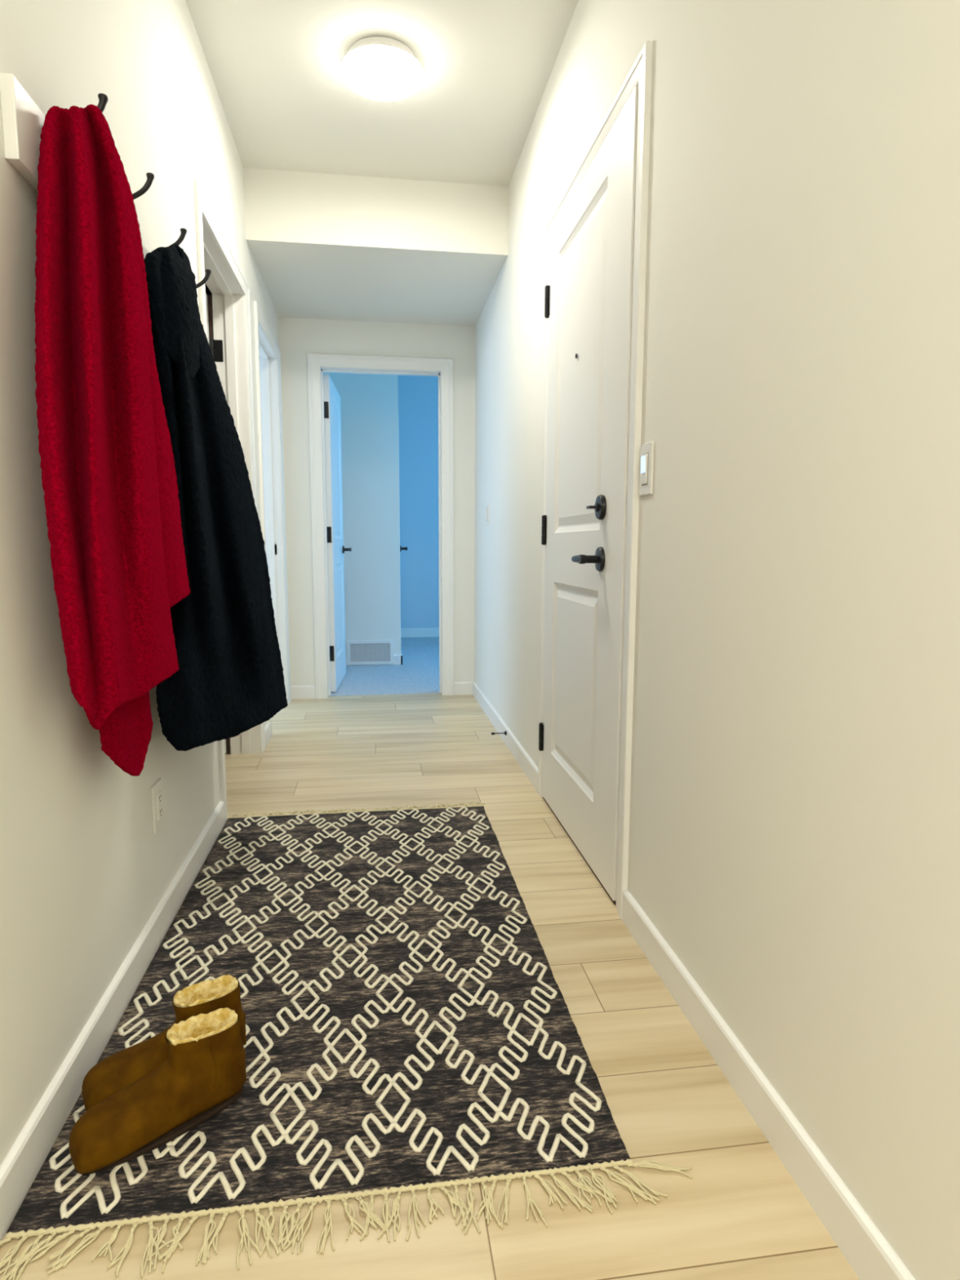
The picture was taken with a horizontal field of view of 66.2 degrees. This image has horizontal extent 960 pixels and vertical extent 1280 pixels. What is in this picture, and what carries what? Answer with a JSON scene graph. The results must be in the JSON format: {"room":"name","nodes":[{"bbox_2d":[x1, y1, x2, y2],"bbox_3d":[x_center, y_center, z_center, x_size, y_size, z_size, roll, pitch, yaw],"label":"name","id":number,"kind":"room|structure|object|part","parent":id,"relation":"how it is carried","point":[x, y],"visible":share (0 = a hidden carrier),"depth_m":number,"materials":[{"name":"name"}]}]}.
{"room":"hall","nodes":[
{"label":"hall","id":0,"kind":"room"},
{"bbox_2d":[0,0,287,1165],"bbox_3d":[-0.810,-0.518,1.385,0.120,2.591,6.279,-1,7,-8],"label":"wall","id":1,"kind":"structure","parent":0,"point":[84,868],"depth_m":1.29,"materials":[{"name":"white paint"}]},
{"bbox_2d":[0,72,211,288],"bbox_3d":[-0.744,-0.888,1.663,0.100,0.187,1.150,-1,7,-8],"label":"coat rack","id":2,"kind":"object","parent":1,"relation":"attached to","point":[23,121],"visible":0.26,"depth_m":1.13,"materials":[{"name":"white paint"}]},
{"bbox_2d":[34,104,191,776],"bbox_3d":[-0.670,-0.333,1.423,0.113,1.200,0.725,-1,7,-8],"label":"coat","id":3,"kind":"object","parent":2,"relation":"hanging from","point":[110,487],"visible":1,"depth_m":1.22,"materials":[{"name":"fabric"}]},
{"bbox_2d":[143,244,288,751],"bbox_3d":[-0.700,-0.353,2.015,0.239,1.237,0.760,-1,7,-8],"label":"coat","id":4,"kind":"object","parent":2,"relation":"hanging from","point":[228,681],"visible":0.88,"depth_m":1.87,"materials":[{"name":"black fabric"}]},
{"bbox_2d":[143,246,199,379],"bbox_3d":[-0.713,-0.773,1.755,0.085,0.305,0.279,1,7,3],"label":"hood","id":5,"kind":"object","parent":4,"relation":"attached to","point":[175,317],"depth_m":1.67,"materials":[{"name":"black fabric"}]},
{"bbox_2d":[0,686,292,1240],"bbox_3d":[-0.748,0.725,1.554,0.013,0.083,6.279,-1,7,-8],"label":"baseboard","id":6,"kind":"structure","parent":1,"relation":"attached to","point":[26,1157],"depth_m":1.35,"materials":[{"name":"white paint"}]},
{"bbox_2d":[151,777,164,833],"bbox_3d":[-0.790,0.406,1.810,0.010,0.115,0.076,-1,7,-8],"label":"wall outlet","id":7,"kind":"object","parent":1,"relation":"attached to","point":[157,797],"visible":1,"depth_m":1.79,"materials":[{"name":"white plastic"}]},
{"bbox_2d":[193,178,265,822],"bbox_3d":[-1.421,-0.452,2.831,0.954,2.090,0.965,-1,7,-8],"label":"door","id":8,"kind":"structure","parent":1,"relation":"in","point":[230,346],"depth_m":3.17,"materials":[{"name":"white paint"}]},
{"bbox_2d":[253,301,290,737],"bbox_3d":[-1.545,-0.594,3.941,0.884,2.090,0.885,-1,7,-8],"label":"door","id":9,"kind":"structure","parent":1,"relation":"in","point":[268,383],"depth_m":4.30,"materials":[{"name":"white paint"}]},
{"bbox_2d":[204,283,230,746],"bbox_3d":[-2.122,-0.581,2.406,2.190,2.450,1.750,-1,7,-8],"label":"wall","id":10,"kind":"structure","parent":0,"point":[207,291],"depth_m":3.28,"materials":[{"name":"white paint"}]},
{"bbox_2d":[323,372,400,665],"bbox_3d":[-1.175,-1.373,6.651,0.820,2.950,1.860,-1,7,-8],"label":"wall","id":11,"kind":"structure","parent":0,"point":[369,402],"depth_m":5.79,"materials":[{"name":"white paint"}]},
{"bbox_2d":[346,640,393,665],"bbox_3d":[-0.884,0.100,5.927,0.370,0.197,0.016,-1,7,-8],"label":"air vent","id":12,"kind":"object","parent":11,"relation":"in","point":[358,651],"visible":1,"depth_m":5.92,"materials":[{"name":"white metal"}]},
{"bbox_2d":[350,643,390,662],"bbox_3d":[-0.884,0.099,5.926,0.320,0.150,0.010,-1,7,-8],"label":"vent grille","id":13,"kind":"object","parent":12,"relation":"attached to","point":[359,652],"depth_m":5.93,"materials":[{"name":"white metal"}]},
{"bbox_2d":[346,627,439,665],"bbox_3d":[-0.625,0.045,6.809,1.502,0.100,4.011,5,9,35],"label":"baseboard","id":14,"kind":"structure","parent":11,"relation":"attached to","point":[407,632],"depth_m":7.74,"materials":[{"name":"white paint"}]},
{"bbox_2d":[398,428,407,619],"bbox_3d":[-0.677,-0.862,6.279,0.095,2.008,0.700,-1,7,-8],"label":"door","id":15,"kind":"structure","parent":11,"relation":"in","point":[401,548],"depth_m":5.93,"materials":[{"name":"white paint"}]},
{"bbox_2d":[243,167,508,326],"bbox_3d":[-0.530,-1.991,3.861,1.173,0.296,1.125,-1,7,-8],"label":"ceiling","id":16,"kind":"structure","parent":0,"point":[322,246],"depth_m":3.37,"materials":[{"name":"white paint"}]},
{"bbox_2d":[278,317,475,688],"bbox_3d":[-0.621,-0.931,4.617,1.413,2.591,0.120,-1,7,-8],"label":"wall","id":17,"kind":"structure","parent":0,"point":[298,337],"depth_m":4.52,"materials":[{"name":"white paint"}]},
{"bbox_2d":[306,353,453,698],"bbox_3d":[-0.636,-0.728,4.985,0.876,2.095,0.872,0,7,-5],"label":"door","id":18,"kind":"structure","parent":17,"relation":"in","point":[325,426],"depth_m":4.61,"materials":[{"name":"white paint"}]},
{"bbox_2d":[291,681,472,699],"bbox_3d":[-0.615,0.322,4.711,1.147,0.083,0.013,-1,7,-8],"label":"baseboard","id":19,"kind":"structure","parent":17,"relation":"attached to","point":[460,687],"depth_m":4.64,"materials":[{"name":"white paint"}]},
{"bbox_2d":[185,0,577,186],"bbox_3d":[-0.166,-1.862,1.305,1.413,0.100,6.519,-1,7,-8],"label":"ceiling","id":20,"kind":"structure","parent":0,"point":[287,103],"depth_m":2.61,"materials":[{"name":"white paint"}]},
{"bbox_2d":[340,36,422,101],"bbox_3d":[-0.330,-1.931,2.490,0.276,0.065,0.276,-1,7,-8],"label":"ceiling lamp","id":21,"kind":"object","parent":20,"relation":"attached to","point":[384,68],"visible":1,"depth_m":2.44,"materials":[{"name":"white glass"}]},
{"bbox_2d":[397,375,439,628],"bbox_3d":[0.193,-1.509,7.747,2.200,2.950,0.100,-1,7,-8],"label":"wall","id":22,"kind":"structure","parent":0,"point":[418,395],"depth_m":7.59,"materials":[{"name":"white paint"}]},
{"bbox_2d":[0,636,859,1279],"bbox_3d":[-0.732,0.593,3.092,5.400,0.054,9.570,-1,7,-8],"label":"floor","id":23,"kind":"structure","parent":0,"point":[741,1215],"depth_m":1.25,"materials":[{"name":"beige wood"}]},
{"bbox_2d":[0,801,693,1279],"bbox_3d":[-0.279,0.723,1.864,1.007,0.010,1.752,-1,7,-8],"label":"area rug","id":24,"kind":"object","parent":23,"relation":"on","point":[410,1026],"visible":0.98,"depth_m":1.40,"materials":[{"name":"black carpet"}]},
{"bbox_2d":[68,1007,246,1174],"bbox_3d":[-0.524,0.727,1.212,0.274,0.149,0.112,-6,10,-41],"label":"boot","id":25,"kind":"object","parent":24,"relation":"on","point":[203,1073],"visible":1,"depth_m":1.20,"materials":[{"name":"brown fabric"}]},
{"bbox_2d":[81,974,246,1111],"bbox_3d":[-0.556,0.713,1.311,0.274,0.150,0.112,-5,9,-36],"label":"boot","id":26,"kind":"object","parent":24,"relation":"on","point":[121,1068],"visible":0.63,"depth_m":1.29,"materials":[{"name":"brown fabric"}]},
{"bbox_3d":[-0.210,0.823,1.088,0.909,0.009,0.012,-1,7,-8],"label":"rug edge cord","id":27,"kind":"part","parent":24,"relation":"part of","materials":[{"name":"beige fabric"}]},
{"bbox_3d":[-0.436,0.621,2.659,0.909,0.009,0.012,-1,7,-8],"label":"rug edge cord","id":28,"kind":"part","parent":24,"relation":"part of","materials":[{"name":"beige fabric"}]},
{"bbox_2d":[474,0,959,1279],"bbox_3d":[0.470,-0.537,1.566,0.120,2.591,6.279,-1,7,-8],"label":"wall","id":29,"kind":"structure","parent":0,"point":[794,836],"depth_m":1.12,"materials":[{"name":"white paint"}]},
{"bbox_2d":[485,502,488,524],"bbox_3d":[0.039,-0.703,4.121,0.012,0.118,0.076,-1,7,-8],"label":"light switch","id":30,"kind":"object","parent":29,"relation":"attached to","point":[486,504],"visible":1,"depth_m":4.10,"materials":[{"name":"white plastic"}]},
{"bbox_2d":[491,730,506,735],"bbox_3d":[0.091,0.452,3.564,0.074,0.022,0.022,-1,7,-8],"label":"door stop","id":31,"kind":"object","parent":29,"relation":"attached to","point":[505,731],"visible":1,"depth_m":3.56,"materials":[{"name":"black metal"}]},
{"bbox_2d":[537,40,653,919],"bbox_3d":[0.336,-0.370,2.266,0.195,2.081,0.986,-1,7,-8],"label":"door","id":32,"kind":"structure","parent":29,"relation":"in","point":[596,234],"depth_m":2.09,"materials":[{"name":"white paint"}]},
{"bbox_3d":[0.277,-0.230,2.087,0.024,0.022,0.122,-1,7,-8],"label":"handle lever","id":33,"kind":"part","parent":32,"relation":"part of","materials":[{"name":"black metal"}]},
{"bbox_2d":[639,440,653,496],"bbox_3d":[0.384,-0.398,1.715,0.012,0.118,0.076,-1,7,-8],"label":"light switch","id":34,"kind":"object","parent":29,"relation":"attached to","point":[646,451],"visible":1,"depth_m":1.70,"materials":[{"name":"white plastic"}]},
{"bbox_2d":[472,681,915,1279],"bbox_3d":[0.401,0.708,1.716,0.013,0.083,6.279,-1,7,-8],"label":"baseboard","id":35,"kind":"structure","parent":29,"relation":"attached to","point":[865,1249],"depth_m":1.20,"materials":[{"name":"white paint"}]}
]}

